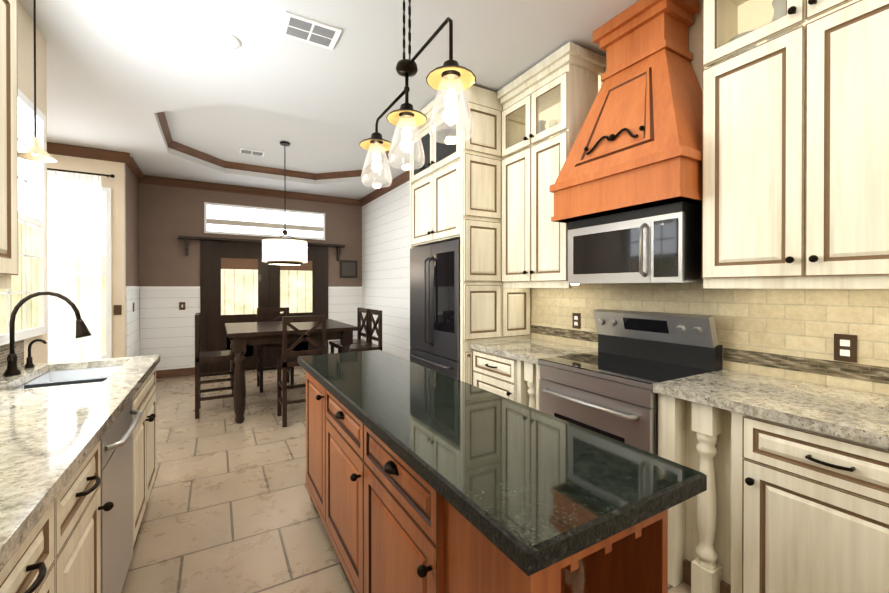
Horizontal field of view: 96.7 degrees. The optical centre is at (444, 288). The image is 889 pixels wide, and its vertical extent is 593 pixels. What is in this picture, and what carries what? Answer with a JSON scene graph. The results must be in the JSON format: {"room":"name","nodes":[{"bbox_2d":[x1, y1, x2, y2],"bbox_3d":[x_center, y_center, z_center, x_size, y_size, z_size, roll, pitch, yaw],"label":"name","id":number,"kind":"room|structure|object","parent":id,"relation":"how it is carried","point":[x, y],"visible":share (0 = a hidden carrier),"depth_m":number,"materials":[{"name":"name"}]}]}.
{"room":"kitchen","nodes":[
{"label":"kitchen","id":0,"kind":"room"},
{"bbox_2d":[13,0,47,389],"bbox_3d":[-1.115,-0.144,-0.150,0.100,3.050,6.500,0,0,-30],"label":"wall","id":1,"kind":"structure","parent":0,"point":[25,78],"depth_m":2.48,"materials":[{"name":"beige paint"}]},
{"bbox_2d":[0,0,17,283],"bbox_3d":[-1.636,-0.815,1.198,0.350,1.560,0.440,0,0,-30],"label":"upper cabinet","id":2,"kind":"object","parent":1,"relation":"attached to","point":[8,153],"depth_m":1.42,"materials":[{"name":"beige wood"}]},
{"bbox_2d":[0,339,23,373],"bbox_3d":[-1.337,0.214,0.346,0.010,0.480,4.580,0,0,-30],"label":"backsplash","id":3,"kind":"structure","parent":1,"relation":"attached to","point":[5,350],"depth_m":2.16,"materials":[{"name":"tile"}]},
{"bbox_2d":[0,89,46,345],"bbox_3d":[-2.261,-0.418,1.958,0.030,1.420,1.440,0,0,-30],"label":"kitchen window","id":4,"kind":"structure","parent":1,"relation":"in","point":[31,314],"depth_m":2.40,"materials":[{"name":"white"}]},
{"bbox_2d":[47,154,125,357],"bbox_3d":[-5.037,-0.162,4.396,2.330,3.050,0.100,0,0,-30],"label":"wall","id":5,"kind":"structure","parent":0,"point":[116,184],"depth_m":4.90,"materials":[{"name":"beige paint"}]},
{"bbox_2d":[47,182,111,361],"bbox_3d":[-4.368,-0.189,4.707,0.620,2.100,0.030,0,0,-30],"label":"patio door","id":6,"kind":"structure","parent":5,"relation":"attached to","point":[106,352],"depth_m":4.83,"materials":[{"name":"white"}]},
{"bbox_2d":[47,168,114,177],"bbox_3d":[-4.359,-1.368,4.649,0.763,0.044,0.129,0,0,-30],"label":"curtain rod","id":7,"kind":"object","parent":5,"relation":"attached to","point":[111,176],"visible":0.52,"depth_m":4.65,"materials":[{"name":"brown metal"}]},
{"bbox_2d":[47,170,101,361],"bbox_3d":[-4.346,-0.016,4.612,0.540,2.676,0.044,0,0,-30],"label":"sheer curtain","id":8,"kind":"object","parent":7,"relation":"hanging from","point":[65,286],"visible":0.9,"depth_m":4.61,"materials":[{"name":"white fabric"}]},
{"bbox_2d":[114,305,121,314],"bbox_3d":[-4.054,0.261,4.902,0.075,0.120,0.011,0,0,-30],"label":"light switch","id":9,"kind":"object","parent":5,"relation":"attached to","point":[117,309],"visible":1,"depth_m":4.90,"materials":[{"name":"brown metal"}]},
{"bbox_2d":[125,163,138,285],"bbox_3d":[-4.348,-0.167,5.431,0.100,3.050,1.000,0,0,-30],"label":"wall","id":10,"kind":"structure","parent":0,"point":[132,222],"depth_m":5.39,"materials":[{"name":"brown paint"}]},
{"bbox_2d":[47,142,131,164],"bbox_3d":[-4.921,-1.628,4.359,2.300,0.115,0.070,0,0,-30],"label":"crown molding","id":11,"kind":"structure","parent":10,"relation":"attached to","point":[113,156],"depth_m":4.74,"materials":[{"name":"brown wood"}]},
{"bbox_2d":[126,286,141,356],"bbox_3d":[-4.290,0.661,5.467,0.029,1.395,0.998,0,0,-30],"label":"trim","id":12,"kind":"structure","parent":10,"relation":"attached to","point":[133,294],"depth_m":5.43,"materials":[{"name":"white wood"}]},
{"bbox_2d":[125,157,143,182],"bbox_3d":[-4.249,-1.632,5.424,0.070,0.115,0.900,0,0,-30],"label":"crown molding","id":13,"kind":"structure","parent":10,"relation":"attached to","point":[134,169],"depth_m":5.51,"materials":[{"name":"brown wood"}]},
{"bbox_2d":[139,183,361,302],"bbox_3d":[-3.135,-0.172,6.769,3.540,3.050,0.100,0,0,-30],"label":"wall","id":14,"kind":"structure","parent":0,"point":[168,215],"depth_m":6.22,"materials":[{"name":"brown paint"}]},
{"bbox_2d":[142,286,200,377],"bbox_3d":[-4.196,0.658,6.081,0.749,1.395,0.030,0,0,-30],"label":"wainscoting","id":15,"kind":"structure","parent":14,"relation":"attached to","point":[160,323],"depth_m":6.08,"materials":[{"name":"white wood"}]},
{"bbox_2d":[179,302,184,309],"bbox_3d":[-4.078,0.266,6.144,0.080,0.120,0.015,0,0,-30],"label":"switch plate","id":16,"kind":"object","parent":14,"relation":"attached to","point":[181,305],"depth_m":6.14,"materials":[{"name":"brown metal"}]},
{"bbox_2d":[138,175,358,205],"bbox_3d":[-3.088,-1.637,6.692,3.350,0.115,0.070,0,0,-30],"label":"crown molding","id":17,"kind":"structure","parent":14,"relation":"attached to","point":[154,180],"depth_m":6.56,"materials":[{"name":"brown wood"}]},
{"bbox_2d":[178,236,344,373],"bbox_3d":[-2.976,0.271,6.717,2.560,2.165,0.150,0,0,-30],"label":"door frame","id":18,"kind":"structure","parent":14,"relation":"attached to","point":[245,282],"depth_m":6.60,"materials":[{"name":"brown wood"}]},
{"bbox_2d":[204,202,324,239],"bbox_3d":[-3.006,-1.137,6.763,1.890,0.490,0.030,0,0,-30],"label":"transom window","id":19,"kind":"structure","parent":14,"relation":"in","point":[227,219],"depth_m":6.71,"materials":[{"name":"white glass"}]},
{"bbox_2d":[328,287,361,353],"bbox_3d":[-1.861,0.653,7.435,0.647,1.395,0.029,0,0,-30],"label":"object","id":20,"kind":"structure","parent":14,"relation":"attached to","point":[343,302],"depth_m":7.43,"materials":[{"name":"white wood"}]},
{"bbox_2d":[340,260,356,277],"bbox_3d":[-1.809,-0.375,7.462,0.330,0.330,0.026,0,0,-30],"label":"framed art","id":21,"kind":"object","parent":14,"relation":"attached to","point":[348,268],"visible":0.95,"depth_m":7.45,"materials":[{"name":"grey"}]},
{"bbox_2d":[18,0,700,199],"bbox_3d":[-1.500,-1.797,1.815,5.870,0.240,10.300,0,0,-30],"label":"ceiling","id":22,"kind":"structure","parent":0,"point":[121,74],"depth_m":3.04,"materials":[{"name":"grey paint"}]},
{"bbox_2d":[18,0,56,162],"bbox_3d":[-1.943,-1.149,1.874,0.150,1.053,0.148,0,0,-30],"label":"light","id":23,"kind":"object","parent":22,"relation":"hanging from","point":[33,150],"visible":1,"depth_m":1.87,"materials":[{"name":"white glass"}]},
{"bbox_2d":[212,32,240,48],"bbox_3d":[-1.468,-1.676,2.667,0.170,0.007,0.170,0,0,-30],"label":"recessed light","id":24,"kind":"object","parent":22,"relation":"in","point":[226,40],"visible":1,"depth_m":2.67,"materials":[{"name":"white"}]},
{"bbox_2d":[239,148,264,156],"bbox_3d":[-2.599,-1.844,5.339,0.300,0.013,0.180,0,0,-30],"label":"ceiling vent","id":25,"kind":"object","parent":22,"relation":"attached to","point":[252,152],"visible":0.98,"depth_m":5.32,"materials":[{"name":"white metal"}]},
{"bbox_2d":[157,112,394,179],"bbox_3d":[-2.013,-1.804,4.985,2.537,0.087,2.537,0,0,-30],"label":"crown molding","id":26,"kind":"structure","parent":22,"relation":"attached to","point":[177,146],"depth_m":5.83,"materials":[{"name":"brown wood"}]},
{"bbox_2d":[262,141,306,265],"bbox_3d":[-2.013,-1.077,4.988,0.530,1.544,0.530,0,0,-30],"label":"drum pendant light","id":27,"kind":"object","parent":22,"relation":"hanging from","point":[284,252],"visible":1,"depth_m":4.79,"materials":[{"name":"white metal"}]},
{"bbox_2d":[280,11,341,49],"bbox_3d":[-0.870,-1.673,2.574,0.340,0.013,0.240,0,0,-30],"label":"ceiling vent","id":28,"kind":"object","parent":22,"relation":"in","point":[305,29],"visible":0.98,"depth_m":2.56,"materials":[{"name":"white metal"}]},
{"bbox_2d":[359,0,475,187],"bbox_3d":[-0.169,-1.116,1.774,0.184,1.119,0.954,0,0,-30],"label":"pendant chandelier","id":29,"kind":"object","parent":22,"relation":"hanging from","point":[450,76],"visible":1,"depth_m":1.73,"materials":[{"name":"brown metal"}]},
{"bbox_2d":[121,366,690,592],"bbox_3d":[-1.500,1.413,1.828,5.870,0.080,10.300,0,0,-30],"label":"floor","id":30,"kind":"structure","parent":0,"point":[230,507],"depth_m":2.51,"materials":[{"name":"tile"}]},
{"bbox_2d":[0,489,63,592],"bbox_3d":[-1.130,0.936,0.625,0.643,0.884,0.450,0,0,-30],"label":"base cabinet","id":31,"kind":"object","parent":30,"relation":"on","point":[58,550],"depth_m":0.90,"materials":[{"name":"beige wood"}]},
{"bbox_2d":[64,440,107,592],"bbox_3d":[-1.356,0.934,1.014,0.643,0.884,0.450,0,0,-30],"label":"base cabinet","id":32,"kind":"object","parent":30,"relation":"on","point":[82,494],"depth_m":1.20,"materials":[{"name":"beige wood"}]},
{"bbox_2d":[0,355,159,571],"bbox_3d":[-1.059,0.473,0.520,0.663,0.040,4.600,0,0,-30],"label":"countertop","id":33,"kind":"structure","parent":32,"relation":"on","point":[51,437],"depth_m":1.27,"materials":[{"name":"stone"}]},
{"bbox_2d":[3,291,90,375],"bbox_3d":[-2.133,0.230,2.166,0.372,0.434,0.397,0,0,-30],"label":"faucet","id":34,"kind":"object","parent":33,"relation":"on","point":[82,330],"visible":1,"depth_m":2.06,"materials":[{"name":"brown metal"}]},
{"bbox_2d":[15,366,120,389],"bbox_3d":[-1.989,0.587,2.120,0.372,0.199,0.692,0,0,-30],"label":"sink","id":35,"kind":"object","parent":33,"relation":"in","point":[66,377],"visible":0.1,"depth_m":2.34,"materials":[{"name":"white ceramic"}]},
{"bbox_2d":[108,394,155,546],"bbox_3d":[-1.985,1.042,2.101,0.643,0.660,0.860,0,0,-30],"label":"base cabinet","id":36,"kind":"object","parent":30,"relation":"on","point":[144,433],"depth_m":2.17,"materials":[{"name":"beige wood"}]},
{"bbox_2d":[100,397,141,592],"bbox_3d":[-1.595,0.883,1.483,0.699,0.783,0.596,0,0,-30],"label":"dishwasher","id":37,"kind":"object","parent":36,"relation":"in","point":[116,483],"visible":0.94,"depth_m":1.58,"materials":[{"name":"silver metal"}]},
{"bbox_2d":[195,313,235,418],"bbox_3d":[-2.530,0.818,4.431,0.440,1.090,0.420,0,0,-30],"label":"chair","id":38,"kind":"object","parent":30,"relation":"on","point":[209,356],"visible":0.69,"depth_m":4.25,"materials":[{"name":"brown wood"}]},
{"bbox_2d":[257,307,293,392],"bbox_3d":[-2.337,0.813,5.455,0.420,1.090,0.440,0,0,-30],"label":"chair","id":39,"kind":"object","parent":30,"relation":"on","point":[260,367],"visible":0.56,"depth_m":5.51,"materials":[{"name":"brown wood"}]},
{"bbox_2d":[225,319,358,423],"bbox_3d":[-1.888,0.899,4.780,1.320,0.925,1.320,0,0,-30],"label":"dining table","id":40,"kind":"object","parent":30,"relation":"on","point":[242,336],"visible":0.71,"depth_m":4.24,"materials":[{"name":"brown wood"}]},
{"bbox_2d":[277,315,325,426],"bbox_3d":[-1.520,0.819,4.184,0.420,1.090,0.440,0,0,-30],"label":"chair","id":41,"kind":"object","parent":30,"relation":"on","point":[287,358],"visible":0.71,"depth_m":3.98,"materials":[{"name":"brown wood"}]},
{"bbox_2d":[329,308,367,353],"bbox_3d":[-1.304,0.814,5.407,0.440,1.090,0.420,0,0,-30],"label":"chair","id":42,"kind":"object","parent":30,"relation":"on","point":[334,343],"visible":0.33,"depth_m":5.46,"materials":[{"name":"brown wood"}]},
{"bbox_2d":[338,309,381,352],"bbox_3d":[-1.073,0.815,5.009,0.440,1.090,0.420,0,0,-30],"label":"chair","id":43,"kind":"object","parent":30,"relation":"on","point":[368,346],"visible":0.38,"depth_m":5.02,"materials":[{"name":"brown wood"}]},
{"bbox_2d":[409,239,459,379],"bbox_3d":[0.169,0.473,3.773,0.784,1.765,0.910,0,0,-30],"label":"refrigerator","id":44,"kind":"object","parent":30,"relation":"on","point":[434,307],"visible":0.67,"depth_m":3.51,"materials":[{"name":"grey metal"}]},
{"bbox_2d":[402,85,530,384],"bbox_3d":[0.172,-0.150,3.801,0.788,3.030,1.072,0,0,-30],"label":"tall cabinet","id":45,"kind":"object","parent":30,"relation":"on","point":[455,191],"visible":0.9,"depth_m":3.31,"materials":[{"name":"beige wood"}]},
{"bbox_2d":[297,354,696,592],"bbox_3d":[-0.162,0.930,1.769,0.572,0.887,2.110,0,0,-30],"label":"kitchen island","id":46,"kind":"object","parent":30,"relation":"on","point":[420,479],"depth_m":1.12,"materials":[{"name":"black stone"}]},
{"bbox_2d":[561,567,570,592],"bbox_3d":[0.251,0.702,1.002,0.076,0.225,0.074,0,0,-30],"label":"glass","id":47,"kind":"object","parent":46,"relation":"hanging from","point":[562,577],"depth_m":1.05,"materials":[{"name":"clear glass"}]},
{"bbox_2d":[571,557,588,592],"bbox_3d":[0.346,0.701,1.057,0.076,0.225,0.074,0,0,-30],"label":"glass","id":48,"kind":"object","parent":46,"relation":"hanging from","point":[584,575],"depth_m":1.04,"materials":[{"name":"clear glass"}]},
{"bbox_2d":[517,482,705,577],"bbox_3d":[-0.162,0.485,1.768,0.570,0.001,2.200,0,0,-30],"label":"island countertop","id":49,"kind":"structure","parent":46,"relation":"on","point":[539,563],"depth_m":0.78,"materials":[{"name":"black stone"}]},
{"bbox_2d":[473,350,528,406],"bbox_3d":[0.647,0.926,3.130,0.643,0.884,0.564,0,0,-30],"label":"base cabinet","id":50,"kind":"object","parent":30,"relation":"on","point":[506,377],"depth_m":2.88,"materials":[{"name":"beige wood"}]},
{"bbox_2d":[470,338,888,448],"bbox_3d":[1.495,0.469,1.643,0.663,0.040,3.984,0,0,-30],"label":"countertop","id":51,"kind":"structure","parent":50,"relation":"on","point":[859,416],"depth_m":1.65,"materials":[{"name":"stone"}]},
{"bbox_2d":[529,363,539,409],"bbox_3d":[0.880,0.927,2.838,0.533,0.884,0.255,0,0,-30],"label":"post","id":52,"kind":"object","parent":30,"relation":"on","point":[534,369],"depth_m":2.64,"materials":[{"name":"beige wood"}]},
{"bbox_2d":[538,309,722,455],"bbox_3d":[1.047,0.747,2.345,0.713,1.207,0.761,0,0,-30],"label":"range","id":53,"kind":"object","parent":30,"relation":"on","point":[606,389],"visible":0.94,"depth_m":2.24,"materials":[{"name":"silver metal"}]},
{"bbox_2d":[665,395,720,592],"bbox_3d":[1.416,0.931,1.912,0.533,0.884,0.355,0,0,-30],"label":"base cabinet","id":54,"kind":"object","parent":30,"relation":"on","point":[692,429],"depth_m":1.75,"materials":[{"name":"beige wood"}]},
{"bbox_2d":[721,409,888,592],"bbox_3d":[1.578,0.932,1.523,0.643,0.884,0.570,0,0,-30],"label":"base cabinet","id":55,"kind":"object","parent":30,"relation":"on","point":[776,507],"depth_m":1.41,"materials":[{"name":"beige wood"}]},
{"bbox_2d":[601,0,703,89],"bbox_3d":[0.996,-0.158,3.268,0.100,3.050,10.300,0,0,-30],"label":"wall","id":56,"kind":"structure","parent":0,"point":[695,39],"depth_m":2.32,"materials":[{"name":"beige paint"}]},
{"bbox_2d":[359,169,409,206],"bbox_3d":[-0.691,-1.634,5.982,0.070,0.115,3.700,0,0,-30],"label":"crown molding","id":57,"kind":"structure","parent":56,"relation":"attached to","point":[404,177],"depth_m":6.45,"materials":[{"name":"brown wood"}]},
{"bbox_2d":[362,180,409,360],"bbox_3d":[-0.657,-0.168,6.009,0.011,3.049,3.697,0,0,-30],"label":"wall panel","id":58,"kind":"object","parent":56,"relation":"attached to","point":[386,253],"visible":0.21,"depth_m":6.40,"materials":[{"name":"white wood"}]},
{"bbox_2d":[497,42,605,287],"bbox_3d":[0.811,-0.835,3.090,0.391,1.655,0.785,0,0,-30],"label":"upper cabinet","id":59,"kind":"object","parent":56,"relation":"attached to","point":[562,84],"visible":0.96,"depth_m":2.98,"materials":[{"name":"beige wood"}]},
{"bbox_2d":[549,0,701,222],"bbox_3d":[1.137,-1.062,2.389,0.507,1.226,0.865,0,0,-30],"label":"wood range hood","id":60,"kind":"object","parent":56,"relation":"attached to","point":[637,144],"visible":1,"depth_m":2.25,"materials":[{"name":"brown wood"}]},
{"bbox_2d":[568,201,702,283],"bbox_3d":[1.165,-0.239,2.409,0.442,0.410,0.751,0,0,-30],"label":"microwave","id":61,"kind":"object","parent":56,"relation":"attached to","point":[657,244],"visible":0.94,"depth_m":2.19,"materials":[{"name":"silver metal"}]},
{"bbox_2d":[531,283,888,395],"bbox_3d":[1.773,0.463,1.804,0.021,1.820,3.984,0,0,-30],"label":"backsplash","id":62,"kind":"structure","parent":56,"relation":"attached to","point":[837,338],"depth_m":2.01,"materials":[{"name":"tile"}]},
{"bbox_2d":[702,0,888,283],"bbox_3d":[1.632,-0.568,1.715,0.351,1.062,0.795,0,0,-30],"label":"upper cabinet","id":63,"kind":"object","parent":56,"relation":"attached to","point":[795,158],"depth_m":1.64,"materials":[{"name":"beige wood"}]},
{"bbox_2d":[523,0,802,147],"bbox_3d":[1.365,-1.222,2.229,0.186,0.240,2.712,0,0,-30],"label":"glassware","id":64,"kind":"object","parent":63,"relation":"in","point":[782,6],"visible":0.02,"depth_m":1.84,"materials":[{"name":"clear glass"}]}
]}

